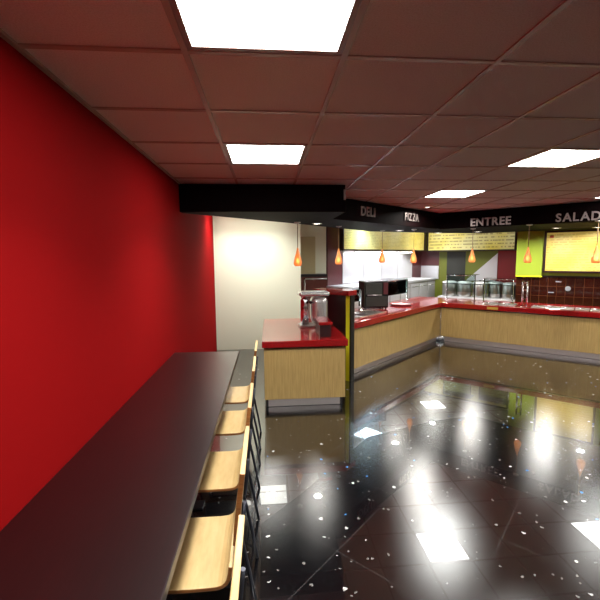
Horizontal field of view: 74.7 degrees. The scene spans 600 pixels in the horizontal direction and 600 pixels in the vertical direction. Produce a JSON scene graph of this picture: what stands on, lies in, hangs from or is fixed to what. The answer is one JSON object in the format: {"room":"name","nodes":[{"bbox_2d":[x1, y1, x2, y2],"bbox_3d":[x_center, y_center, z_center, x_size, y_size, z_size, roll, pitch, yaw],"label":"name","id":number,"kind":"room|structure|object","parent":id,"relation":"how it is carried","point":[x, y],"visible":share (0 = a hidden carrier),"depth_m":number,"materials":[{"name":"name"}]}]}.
{"room":"eatery","nodes":[
{"label":"eatery","id":0,"kind":"room"},
{"bbox_2d":[0,37,216,530],"bbox_3d":[-1.114,0.270,1.650,0.140,2.436,10.800,-1,6,-5],"label":"wall","id":1,"kind":"structure","parent":0,"point":[104,278],"depth_m":1.86,"materials":[{"name":"red paint"}]},
{"bbox_2d":[213,216,300,349],"bbox_3d":[-0.747,-0.331,7.028,1.518,2.436,0.120,-1,6,-5],"label":"wall","id":2,"kind":"structure","parent":0,"point":[257,279],"depth_m":6.96,"materials":[{"name":"white paint"}]},
{"bbox_2d":[0,0,599,212],"bbox_3d":[3.772,-1.389,4.776,10.482,0.112,16.884,-1,6,-5],"label":"ceiling","id":3,"kind":"structure","parent":0,"point":[422,98],"depth_m":1.89,"materials":[{"name":"tile"}]},
{"bbox_2d":[223,144,306,164],"bbox_3d":[-0.262,-1.111,3.014,0.584,0.006,0.584,-1,6,-5],"label":"recessed light","id":4,"kind":"object","parent":3,"relation":"in","point":[239,153],"visible":1,"depth_m":2.99,"materials":[{"name":"white plastic"}]},
{"bbox_2d":[169,0,361,54],"bbox_3d":[-0.105,-0.911,1.203,0.584,0.006,0.584,-1,6,-5],"label":"recessed light","id":5,"kind":"object","parent":3,"relation":"in","point":[272,26],"visible":1,"depth_m":1.32,"materials":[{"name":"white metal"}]},
{"bbox_2d":[179,184,599,232],"bbox_3d":[2.856,-1.372,6.471,8.638,0.290,4.575,-1,6,-5],"label":"soffit","id":6,"kind":"structure","parent":3,"relation":"attached to","point":[326,205],"depth_m":5.37,"materials":[{"name":"black paint"}]},
{"bbox_2d":[294,222,301,265],"bbox_3d":[-0.034,-0.791,5.565,0.120,0.616,0.120,-1,6,-5],"label":"pendant lamp","id":7,"kind":"object","parent":6,"relation":"hanging from","point":[297,260],"visible":1,"depth_m":5.55,"materials":[{"name":"orange glass"}]},
{"bbox_2d":[335,226,341,263],"bbox_3d":[0.628,-0.887,6.379,0.120,0.616,0.120,-1,6,-5],"label":"pendant lamp","id":8,"kind":"object","parent":6,"relation":"hanging from","point":[338,260],"visible":0.98,"depth_m":6.37,"materials":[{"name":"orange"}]},
{"bbox_2d":[360,206,374,216],"bbox_3d":[0.977,-1.271,5.654,0.020,0.130,0.350,6,9,44],"label":"sign lettering","id":9,"kind":"object","parent":6,"relation":"attached to","point":[366,211],"visible":1,"depth_m":5.63,"materials":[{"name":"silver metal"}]},
{"bbox_2d":[379,230,384,262],"bbox_3d":[1.573,-1.021,7.516,0.120,0.616,0.120,-1,6,-5],"label":"pendant lamp","id":10,"kind":"object","parent":6,"relation":"hanging from","point":[382,258],"visible":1,"depth_m":7.50,"materials":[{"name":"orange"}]},
{"bbox_2d":[404,212,418,221],"bbox_3d":[1.863,-1.380,6.551,0.020,0.125,0.460,6,9,44],"label":"sign lettering","id":11,"kind":"object","parent":6,"relation":"attached to","point":[405,213],"visible":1,"depth_m":6.51,"materials":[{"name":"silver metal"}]},
{"bbox_2d":[410,229,416,262],"bbox_3d":[2.114,-1.002,7.303,0.120,0.616,0.120,-1,6,-5],"label":"pendant lamp","id":12,"kind":"object","parent":6,"relation":"hanging from","point":[413,259],"visible":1,"depth_m":7.29,"materials":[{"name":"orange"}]},
{"bbox_2d":[468,228,475,261],"bbox_3d":[3.165,-1.001,7.212,0.120,0.616,0.120,-1,6,-5],"label":"pendant lamp","id":13,"kind":"object","parent":6,"relation":"hanging from","point":[472,256],"visible":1,"depth_m":7.20,"materials":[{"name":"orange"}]},
{"bbox_2d":[470,216,510,225],"bbox_3d":[3.265,-1.351,6.748,0.640,0.135,0.019,5,8,40],"label":"sign lettering","id":14,"kind":"object","parent":6,"relation":"attached to","point":[507,217],"visible":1,"depth_m":6.72,"materials":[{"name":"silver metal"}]},
{"bbox_2d":[523,224,532,262],"bbox_3d":[3.709,-0.913,6.380,0.120,0.616,0.120,-1,6,-5],"label":"pendant lamp","id":15,"kind":"object","parent":6,"relation":"hanging from","point":[527,258],"visible":1,"depth_m":6.37,"materials":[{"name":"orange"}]},
{"bbox_2d":[556,211,599,221],"bbox_3d":[4.207,-1.263,5.955,0.560,0.128,0.019,5,8,40],"label":"sign lettering","id":16,"kind":"object","parent":6,"relation":"attached to","point":[593,212],"visible":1,"depth_m":5.95,"materials":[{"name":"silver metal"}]},
{"bbox_2d":[591,220,599,262],"bbox_3d":[4.337,-0.847,5.735,0.120,0.616,0.120,-1,6,-5],"label":"pendant lamp","id":17,"kind":"object","parent":6,"relation":"hanging from","point":[595,258],"visible":1,"depth_m":5.72,"materials":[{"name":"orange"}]},
{"bbox_2d":[423,190,484,197],"bbox_3d":[1.964,-1.354,5.027,0.584,0.006,0.584,-1,6,-5],"label":"recessed light","id":18,"kind":"object","parent":3,"relation":"in","point":[441,194],"visible":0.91,"depth_m":5.05,"materials":[{"name":"white plastic"}]},
{"bbox_2d":[427,191,482,196],"bbox_3d":[1.964,-1.355,5.027,0.540,0.003,0.540,-1,6,-5],"label":"diffuser","id":19,"kind":"object","parent":18,"relation":"attached to","point":[441,193],"depth_m":4.99,"materials":[{"name":"white plastic"}]},
{"bbox_2d":[505,149,599,167],"bbox_3d":[2.121,-1.154,3.216,0.584,0.006,0.584,-1,6,-5],"label":"recessed light","id":20,"kind":"object","parent":3,"relation":"in","point":[552,158],"visible":0.97,"depth_m":3.21,"materials":[{"name":"white plastic"}]},
{"bbox_2d":[300,224,325,273],"bbox_3d":[0.160,-0.476,8.262,0.770,2.436,0.120,-1,6,-5],"label":"wall","id":21,"kind":"structure","parent":0,"point":[319,232],"depth_m":8.14,"materials":[{"name":"beige paint"}]},
{"bbox_2d":[300,237,314,273],"bbox_3d":[0.163,-0.280,8.207,0.320,2.059,0.029,-1,6,-5],"label":"door","id":22,"kind":"structure","parent":21,"relation":"in","point":[307,243],"depth_m":8.12,"materials":[{"name":"beige paint"}]},
{"bbox_2d":[326,227,421,285],"bbox_3d":[2.102,-0.690,10.044,0.120,2.436,4.702,5,8,42],"label":"wall","id":23,"kind":"structure","parent":0,"point":[333,271],"depth_m":8.39,"materials":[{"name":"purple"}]},
{"bbox_2d":[342,251,411,283],"bbox_3d":[2.050,-0.865,9.867,0.011,0.725,3.340,5,8,42],"label":"trim","id":24,"kind":"structure","parent":23,"relation":"attached to","point":[395,264],"depth_m":9.57,"materials":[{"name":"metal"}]},
{"bbox_2d":[339,228,425,250],"bbox_3d":[2.199,-1.517,9.722,0.100,0.610,4.000,5,8,42],"label":"menu board","id":25,"kind":"object","parent":23,"relation":"attached to","point":[349,239],"visible":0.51,"depth_m":9.35,"materials":[{"name":"yellow plastic"}]},
{"bbox_2d":[377,251,394,252],"bbox_3d":[2.091,-1.168,9.523,0.090,0.034,0.720,5,8,42],"label":"lamp","id":26,"kind":"object","parent":25,"relation":"attached to","point":[377,251],"visible":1,"depth_m":9.50,"materials":[{"name":"silver metal"}]},
{"bbox_2d":[397,251,412,252],"bbox_3d":[2.724,-1.252,10.227,0.090,0.034,0.720,5,8,42],"label":"lamp","id":27,"kind":"object","parent":25,"relation":"attached to","point":[397,251],"visible":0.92,"depth_m":10.15,"materials":[{"name":"silver metal"}]},
{"bbox_2d":[166,341,599,599],"bbox_3d":[3.675,1.131,5.114,10.255,0.120,16.750,-1,6,-5],"label":"floor","id":28,"kind":"structure","parent":0,"point":[443,470],"depth_m":2.89,"materials":[{"name":"black tile"}]},
{"bbox_2d":[0,351,238,599],"bbox_3d":[-0.745,1.073,2.005,0.612,0.754,3.665,-1,6,-4],"label":"table","id":29,"kind":"object","parent":28,"relation":"on","point":[112,523],"visible":0.95,"depth_m":1.47,"materials":[{"name":"brown wood"}]},
{"bbox_2d":[168,426,256,599],"bbox_3d":[-0.466,1.047,1.651,0.549,0.880,0.410,-1,6,-5],"label":"dining chair","id":30,"kind":"object","parent":28,"relation":"on","point":[206,556],"visible":0.57,"depth_m":1.60,"materials":[{"name":"beige wood"}]},
{"bbox_2d":[198,383,259,557],"bbox_3d":[-0.520,0.978,2.275,0.549,0.880,0.410,-1,6,-5],"label":"dining chair","id":31,"kind":"object","parent":28,"relation":"on","point":[222,469],"visible":0.33,"depth_m":2.22,"materials":[{"name":"beige wood"}]},
{"bbox_2d":[229,515,245,599],"bbox_3d":[-0.399,1.117,1.023,0.549,0.880,0.410,-1,6,-5],"label":"dining chair","id":32,"kind":"object","parent":28,"relation":"on","point":[238,572],"visible":1,"depth_m":1.05,"materials":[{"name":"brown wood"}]},
{"bbox_2d":[215,356,260,488],"bbox_3d":[-0.576,0.906,2.928,0.549,0.880,0.410,-1,6,-5],"label":"dining chair","id":33,"kind":"object","parent":28,"relation":"on","point":[230,422],"visible":0.31,"depth_m":2.87,"materials":[{"name":"beige wood"}]},
{"bbox_2d":[225,340,261,448],"bbox_3d":[-0.627,0.842,3.512,0.549,0.880,0.410,-1,6,-5],"label":"dining chair","id":34,"kind":"object","parent":28,"relation":"on","point":[236,395],"visible":0.37,"depth_m":3.45,"materials":[{"name":"beige wood"}]},
{"bbox_2d":[262,318,347,406],"bbox_3d":[-0.005,0.729,5.041,0.935,0.757,1.535,-1,6,-5],"label":"counter","id":35,"kind":"object","parent":28,"relation":"on","point":[302,367],"visible":0.87,"depth_m":4.31,"materials":[{"name":"brown wood"}]},
{"bbox_2d":[262,318,347,347],"bbox_3d":[-0.008,0.389,5.003,0.935,0.072,1.535,-1,6,-5],"label":"countertop","id":36,"kind":"structure","parent":35,"relation":"on","point":[277,333],"depth_m":4.45,"materials":[{"name":"red stone"}]},
{"bbox_2d":[297,290,329,327],"bbox_3d":[0.170,0.111,5.096,0.395,0.455,0.250,-1,6,-9],"label":"dispenser","id":37,"kind":"object","parent":36,"relation":"on","point":[318,303],"visible":0.84,"depth_m":5.01,"materials":[{"name":"silver metal"}]},
{"bbox_2d":[314,316,332,336],"bbox_3d":[0.268,0.309,4.581,0.155,0.172,0.430,-1,6,-5],"label":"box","id":38,"kind":"object","parent":36,"relation":"on","point":[323,323],"visible":1,"depth_m":4.39,"materials":[{"name":"red plastic"}]},
{"bbox_2d":[301,274,326,315],"bbox_3d":[0.264,0.119,8.049,0.560,1.300,0.289,-1,6,-5],"label":"cabinet","id":39,"kind":"object","parent":28,"relation":"on","point":[308,281],"visible":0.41,"depth_m":7.89,"materials":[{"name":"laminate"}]},
{"bbox_2d":[313,288,356,381],"bbox_3d":[0.469,0.460,5.349,0.585,1.215,0.190,5,8,42],"label":"end post","id":40,"kind":"object","parent":28,"relation":"on","point":[341,302],"visible":0.64,"depth_m":5.21,"materials":[{"name":"black"}]},
{"bbox_2d":[327,283,358,307],"bbox_3d":[1.150,0.199,8.439,0.688,1.040,1.000,5,8,42],"label":"base cabinet","id":41,"kind":"object","parent":28,"relation":"on","point":[352,285],"visible":0.09,"depth_m":8.11,"materials":[{"name":"silver metal"}]},
{"bbox_2d":[327,283,358,288],"bbox_3d":[1.136,-0.292,8.394,0.660,0.054,1.000,5,8,42],"label":"countertop","id":42,"kind":"structure","parent":41,"relation":"on","point":[353,285],"depth_m":8.19,"materials":[{"name":"laminate"}]},
{"bbox_2d":[388,294,399,301],"bbox_3d":[1.818,0.111,9.181,0.688,1.040,0.995,5,8,42],"label":"base cabinet","id":43,"kind":"object","parent":28,"relation":"on","point":[392,297],"visible":0.02,"depth_m":9.09,"materials":[{"name":"silver metal"}]},
{"bbox_2d":[354,308,440,373],"bbox_3d":[1.631,0.540,7.003,0.795,0.671,3.843,5,8,42],"label":"base cabinet","id":44,"kind":"object","parent":28,"relation":"on","point":[374,344],"depth_m":6.25,"materials":[{"name":"brown wood"}]},
{"bbox_2d":[390,279,418,299],"bbox_3d":[2.485,0.023,9.922,0.688,1.040,0.995,5,8,42],"label":"base cabinet","id":45,"kind":"object","parent":28,"relation":"on","point":[413,285],"visible":0.25,"depth_m":9.78,"materials":[{"name":"silver metal"}]},
{"bbox_2d":[390,279,418,282],"bbox_3d":[2.470,-0.468,9.877,0.660,0.054,0.995,5,8,42],"label":"countertop","id":46,"kind":"structure","parent":45,"relation":"on","point":[409,280],"depth_m":9.80,"materials":[{"name":"silver metal"}]},
{"bbox_2d":[406,277,434,296],"bbox_3d":[3.151,-0.065,10.662,0.688,1.040,0.995,5,8,42],"label":"base cabinet","id":47,"kind":"object","parent":28,"relation":"on","point":[426,285],"visible":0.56,"depth_m":10.45,"materials":[{"name":"silver metal"}]},
{"bbox_2d":[406,277,434,281],"bbox_3d":[3.136,-0.556,10.617,0.660,0.054,0.995,5,8,42],"label":"countertop","id":48,"kind":"structure","parent":47,"relation":"on","point":[420,279],"depth_m":10.54,"materials":[{"name":"silver metal"}]},
{"bbox_2d":[437,295,514,301],"bbox_3d":[4.414,0.232,9.798,1.770,0.620,0.640,4,8,37],"label":"countertop","id":49,"kind":"structure","parent":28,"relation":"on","point":[440,296],"depth_m":9.47,"materials":[{"name":"silver metal"}]},
{"bbox_2d":[442,279,456,295],"bbox_3d":[3.844,-0.321,10.111,0.356,0.418,0.356,-1,6,-5],"label":"soup warmer","id":50,"kind":"object","parent":49,"relation":"on","point":[452,285],"visible":0.88,"depth_m":9.97,"materials":[{"name":"silver metal"}]},
{"bbox_2d":[457,280,471,296],"bbox_3d":[4.137,-0.299,9.886,0.356,0.418,0.356,-1,6,-5],"label":"soup warmer","id":51,"kind":"object","parent":49,"relation":"on","point":[464,288],"visible":0.98,"depth_m":9.75,"materials":[{"name":"silver metal"}]},
{"bbox_2d":[472,280,487,297],"bbox_3d":[4.423,-0.277,9.668,0.356,0.418,0.356,-1,6,-5],"label":"soup warmer","id":52,"kind":"object","parent":49,"relation":"on","point":[479,284],"visible":0.89,"depth_m":9.54,"materials":[{"name":"silver metal"}]},
{"bbox_2d":[487,280,502,297],"bbox_3d":[4.782,-0.275,9.618,0.356,0.418,0.356,-1,6,-5],"label":"soup warmer","id":53,"kind":"object","parent":49,"relation":"on","point":[494,287],"visible":0.94,"depth_m":9.48,"materials":[{"name":"silver metal"}]},
{"bbox_2d":[502,281,515,299],"bbox_3d":[4.954,-0.236,9.261,0.356,0.418,0.356,-1,6,-5],"label":"soup warmer","id":54,"kind":"object","parent":49,"relation":"on","point":[507,286],"visible":0.71,"depth_m":9.15,"materials":[{"name":"silver metal"}]},
{"bbox_2d":[440,307,599,359],"bbox_3d":[4.371,0.534,6.846,5.040,0.671,0.795,4,8,37],"label":"serving counter","id":55,"kind":"object","parent":28,"relation":"on","point":[574,336],"depth_m":6.75,"materials":[{"name":"brown wood"}]},
{"bbox_2d":[436,307,443,340],"bbox_3d":[2.718,0.462,7.585,0.166,0.656,0.061,-1,6,-5],"label":"trim","id":56,"kind":"structure","parent":55,"relation":"attached to","point":[440,337],"depth_m":7.60,"materials":[{"name":"silver metal"}]},
{"bbox_2d":[309,296,599,328],"bbox_3d":[3.319,0.291,5.682,5.383,0.085,3.926,4,8,37],"label":"countertop","id":57,"kind":"structure","parent":55,"relation":"on","point":[420,304],"depth_m":6.78,"materials":[{"name":"red stone"}]},
{"bbox_2d":[336,287,361,310],"bbox_3d":[0.626,0.019,6.277,0.329,0.370,0.890,5,8,42],"label":"sneeze guard","id":58,"kind":"object","parent":57,"relation":"on","point":[358,296],"visible":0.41,"depth_m":6.45,"materials":[{"name":"silver metal"}]},
{"bbox_2d":[336,287,359,289],"bbox_3d":[0.617,-0.162,6.263,0.310,0.008,0.850,5,8,42],"label":"glass shelf","id":59,"kind":"object","parent":58,"relation":"attached to","point":[345,287],"depth_m":6.45,"materials":[{"name":"clear glass"}]},
{"bbox_2d":[354,314,367,317],"bbox_3d":[0.817,0.224,5.946,0.360,0.032,0.240,5,8,42],"label":"pan","id":60,"kind":"object","parent":57,"relation":"on","point":[355,315],"visible":0.5,"depth_m":5.90,"materials":[{"name":"silver metal"}]},
{"bbox_2d":[355,311,377,315],"bbox_3d":[0.997,0.200,6.146,0.360,0.032,0.240,5,8,42],"label":"pan","id":61,"kind":"object","parent":57,"relation":"on","point":[357,312],"visible":0.81,"depth_m":6.16,"materials":[{"name":"silver metal"}]},
{"bbox_2d":[359,280,387,309],"bbox_3d":[1.267,-0.093,6.757,0.430,0.475,0.342,-2,6,-11],"label":"countertop oven","id":62,"kind":"object","parent":57,"relation":"on","point":[374,293],"visible":0.96,"depth_m":6.63,"materials":[{"name":"black metal"}]},
{"bbox_2d":[361,309,385,313],"bbox_3d":[1.177,0.177,6.346,0.360,0.032,0.240,5,8,42],"label":"pan","id":63,"kind":"object","parent":57,"relation":"on","point":[373,310],"visible":0.98,"depth_m":6.37,"materials":[{"name":"silver metal"}]},
{"bbox_2d":[376,278,407,300],"bbox_3d":[1.720,-0.175,7.578,0.329,0.450,1.010,5,8,42],"label":"sneeze guard","id":64,"kind":"object","parent":57,"relation":"on","point":[396,286],"visible":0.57,"depth_m":7.56,"materials":[{"name":"silver metal"}]},
{"bbox_2d":[376,278,405,280],"bbox_3d":[1.711,-0.396,7.560,0.310,0.008,0.970,5,8,42],"label":"glass shelf","id":65,"kind":"object","parent":64,"relation":"attached to","point":[388,279],"depth_m":7.57,"materials":[{"name":"clear glass"}]},
{"bbox_2d":[390,302,412,305],"bbox_3d":[1.852,0.077,7.186,0.400,0.033,0.400,-1,6,-5],"label":"serving tray","id":66,"kind":"object","parent":57,"relation":"on","point":[392,303],"visible":1,"depth_m":7.26,"materials":[{"name":"silver metal"}]},
{"bbox_2d":[446,274,477,300],"bbox_3d":[3.318,-0.269,8.028,0.600,0.510,0.329,4,8,37],"label":"sneeze guard","id":67,"kind":"object","parent":57,"relation":"on","point":[447,274],"visible":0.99,"depth_m":7.91,"materials":[{"name":"silver metal"}]},
{"bbox_2d":[447,274,477,274],"bbox_3d":[3.322,-0.520,8.008,0.560,0.008,0.310,4,8,37],"label":"glass shelf","id":68,"kind":"object","parent":67,"relation":"attached to","point":[447,274],"depth_m":7.92,"materials":[{"name":"clear glass"}]},
{"bbox_2d":[483,302,500,304],"bbox_3d":[3.549,0.055,7.258,0.250,0.032,0.360,4,8,37],"label":"pan","id":69,"kind":"object","parent":57,"relation":"on","point":[486,303],"visible":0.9,"depth_m":7.24,"materials":[{"name":"silver metal"}]},
{"bbox_2d":[482,278,515,302],"bbox_3d":[3.837,-0.192,7.560,0.560,0.450,0.329,4,8,37],"label":"sneeze guard","id":70,"kind":"object","parent":57,"relation":"on","point":[484,278],"visible":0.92,"depth_m":7.48,"materials":[{"name":"silver metal"}]},
{"bbox_2d":[484,278,515,279],"bbox_3d":[3.841,-0.412,7.543,0.520,0.008,0.310,4,8,37],"label":"glass shelf","id":71,"kind":"object","parent":70,"relation":"attached to","point":[484,278],"depth_m":7.48,"materials":[{"name":"clear glass"}]},
{"bbox_2d":[499,303,516,305],"bbox_3d":[3.763,0.071,7.095,0.250,0.032,0.360,4,8,37],"label":"pan","id":72,"kind":"object","parent":57,"relation":"on","point":[501,304],"visible":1,"depth_m":7.08,"materials":[{"name":"silver metal"}]},
{"bbox_2d":[520,281,528,306],"bbox_3d":[3.890,-0.102,6.798,0.120,0.440,0.060,4,8,37],"label":"post","id":73,"kind":"object","parent":57,"relation":"on","point":[523,283],"visible":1,"depth_m":6.79,"materials":[{"name":"silver metal"}]},
{"bbox_2d":[531,305,545,307],"bbox_3d":[4.123,0.102,6.793,0.190,0.032,0.340,4,8,37],"label":"pan","id":74,"kind":"object","parent":57,"relation":"on","point":[533,306],"visible":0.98,"depth_m":6.78,"materials":[{"name":"silver metal"}]},
{"bbox_2d":[545,306,559,308],"bbox_3d":[4.286,0.114,6.669,0.190,0.032,0.340,4,8,37],"label":"pan","id":75,"kind":"object","parent":57,"relation":"on","point":[547,307],"visible":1,"depth_m":6.65,"materials":[{"name":"silver metal"}]},
{"bbox_2d":[560,306,574,309],"bbox_3d":[4.448,0.127,6.545,0.190,0.032,0.340,4,8,37],"label":"pan","id":76,"kind":"object","parent":57,"relation":"on","point":[561,307],"visible":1,"depth_m":6.53,"materials":[{"name":"silver metal"}]},
{"bbox_2d":[575,307,589,310],"bbox_3d":[4.611,0.139,6.420,0.190,0.032,0.340,4,8,37],"label":"pan","id":77,"kind":"object","parent":57,"relation":"on","point":[576,308],"visible":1,"depth_m":6.40,"materials":[{"name":"silver metal"}]},
{"bbox_2d":[590,308,599,311],"bbox_3d":[4.773,0.152,6.296,0.190,0.032,0.340,4,8,37],"label":"pan","id":78,"kind":"object","parent":57,"relation":"on","point":[592,309],"visible":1,"depth_m":6.27,"materials":[{"name":"silver metal"}]},
{"bbox_2d":[425,233,497,296],"bbox_3d":[4.982,-0.776,10.599,3.444,2.436,0.120,4,8,37],"label":"wall","id":79,"kind":"structure","parent":0,"point":[481,257],"depth_m":10.81,"materials":[{"name":"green paint"}]},
{"bbox_2d":[421,266,438,278],"bbox_3d":[3.693,-0.814,11.496,0.720,0.375,0.029,4,8,37],"label":"trim","id":80,"kind":"structure","parent":79,"relation":"attached to","point":[426,271],"depth_m":11.41,"materials":[{"name":"white paint"}]},
{"bbox_2d":[421,251,438,265],"bbox_3d":[3.696,-1.215,11.459,0.720,0.420,0.011,4,8,37],"label":"trim","id":81,"kind":"structure","parent":79,"relation":"attached to","point":[428,258],"depth_m":11.40,"materials":[{"name":"red"}]},
{"bbox_2d":[446,252,465,294],"bbox_3d":[4.359,-0.478,11.032,0.500,1.740,0.011,4,8,37],"label":"trim","id":82,"kind":"structure","parent":79,"relation":"attached to","point":[456,261],"depth_m":10.97,"materials":[{"name":"grey paint"}]},
{"bbox_2d":[427,232,516,251],"bbox_3d":[4.543,-1.623,10.547,2.260,0.620,0.101,4,8,37],"label":"menu board","id":83,"kind":"object","parent":79,"relation":"attached to","point":[502,241],"visible":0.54,"depth_m":10.49,"materials":[{"name":"yellow plastic"}]},
{"bbox_2d":[467,253,497,280],"bbox_3d":[4.883,-0.893,10.558,0.755,0.720,0.018,4,8,37],"label":"trim","id":84,"kind":"structure","parent":79,"relation":"attached to","point":[488,270],"depth_m":10.46,"materials":[{"name":"paint"}]},
{"bbox_2d":[497,232,517,282],"bbox_3d":[5.732,-0.646,9.948,1.350,2.290,0.012,4,8,37],"label":"trim","id":85,"kind":"structure","parent":79,"relation":"attached to","point":[506,268],"depth_m":10.20,"materials":[{"name":"red paint"}]},
{"bbox_2d":[515,277,599,306],"bbox_3d":[6.013,0.161,7.611,3.270,1.214,0.140,4,8,37],"label":"tiled wall","id":86,"kind":"structure","parent":0,"point":[584,291],"depth_m":8.02,"materials":[{"name":"brown tile"}]},
{"bbox_2d":[516,275,541,276],"bbox_3d":[4.839,-0.504,8.314,0.485,0.024,0.059,4,8,37],"label":"trim","id":87,"kind":"structure","parent":86,"relation":"attached to","point":[516,275],"depth_m":8.35,"materials":[{"name":"yellow paint"}]},
{"bbox_2d":[542,275,599,277],"bbox_3d":[6.149,-0.413,7.336,2.790,0.027,0.019,4,8,37],"label":"trim","id":88,"kind":"structure","parent":86,"relation":"attached to","point":[542,275],"depth_m":7.80,"materials":[{"name":"black wood"}]},
{"bbox_2d":[522,228,599,276],"bbox_3d":[6.002,-1.049,7.476,3.270,1.220,0.140,4,8,37],"label":"wall","id":89,"kind":"structure","parent":0,"point":[547,274],"depth_m":7.91,"materials":[{"name":"green paint"}]},
{"bbox_2d":[515,231,543,275],"bbox_3d":[4.832,-0.978,8.270,0.480,0.923,0.049,4,8,37],"label":"trim","id":90,"kind":"structure","parent":89,"relation":"attached to","point":[536,238],"depth_m":8.23,"materials":[{"name":"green paint"}]},
{"bbox_2d":[542,229,599,272],"bbox_3d":[5.410,-0.955,7.743,1.040,0.845,0.050,4,8,37],"label":"menu board","id":91,"kind":"object","parent":89,"relation":"attached to","point":[565,251],"visible":1,"depth_m":7.77,"materials":[{"name":"yellow plastic"}]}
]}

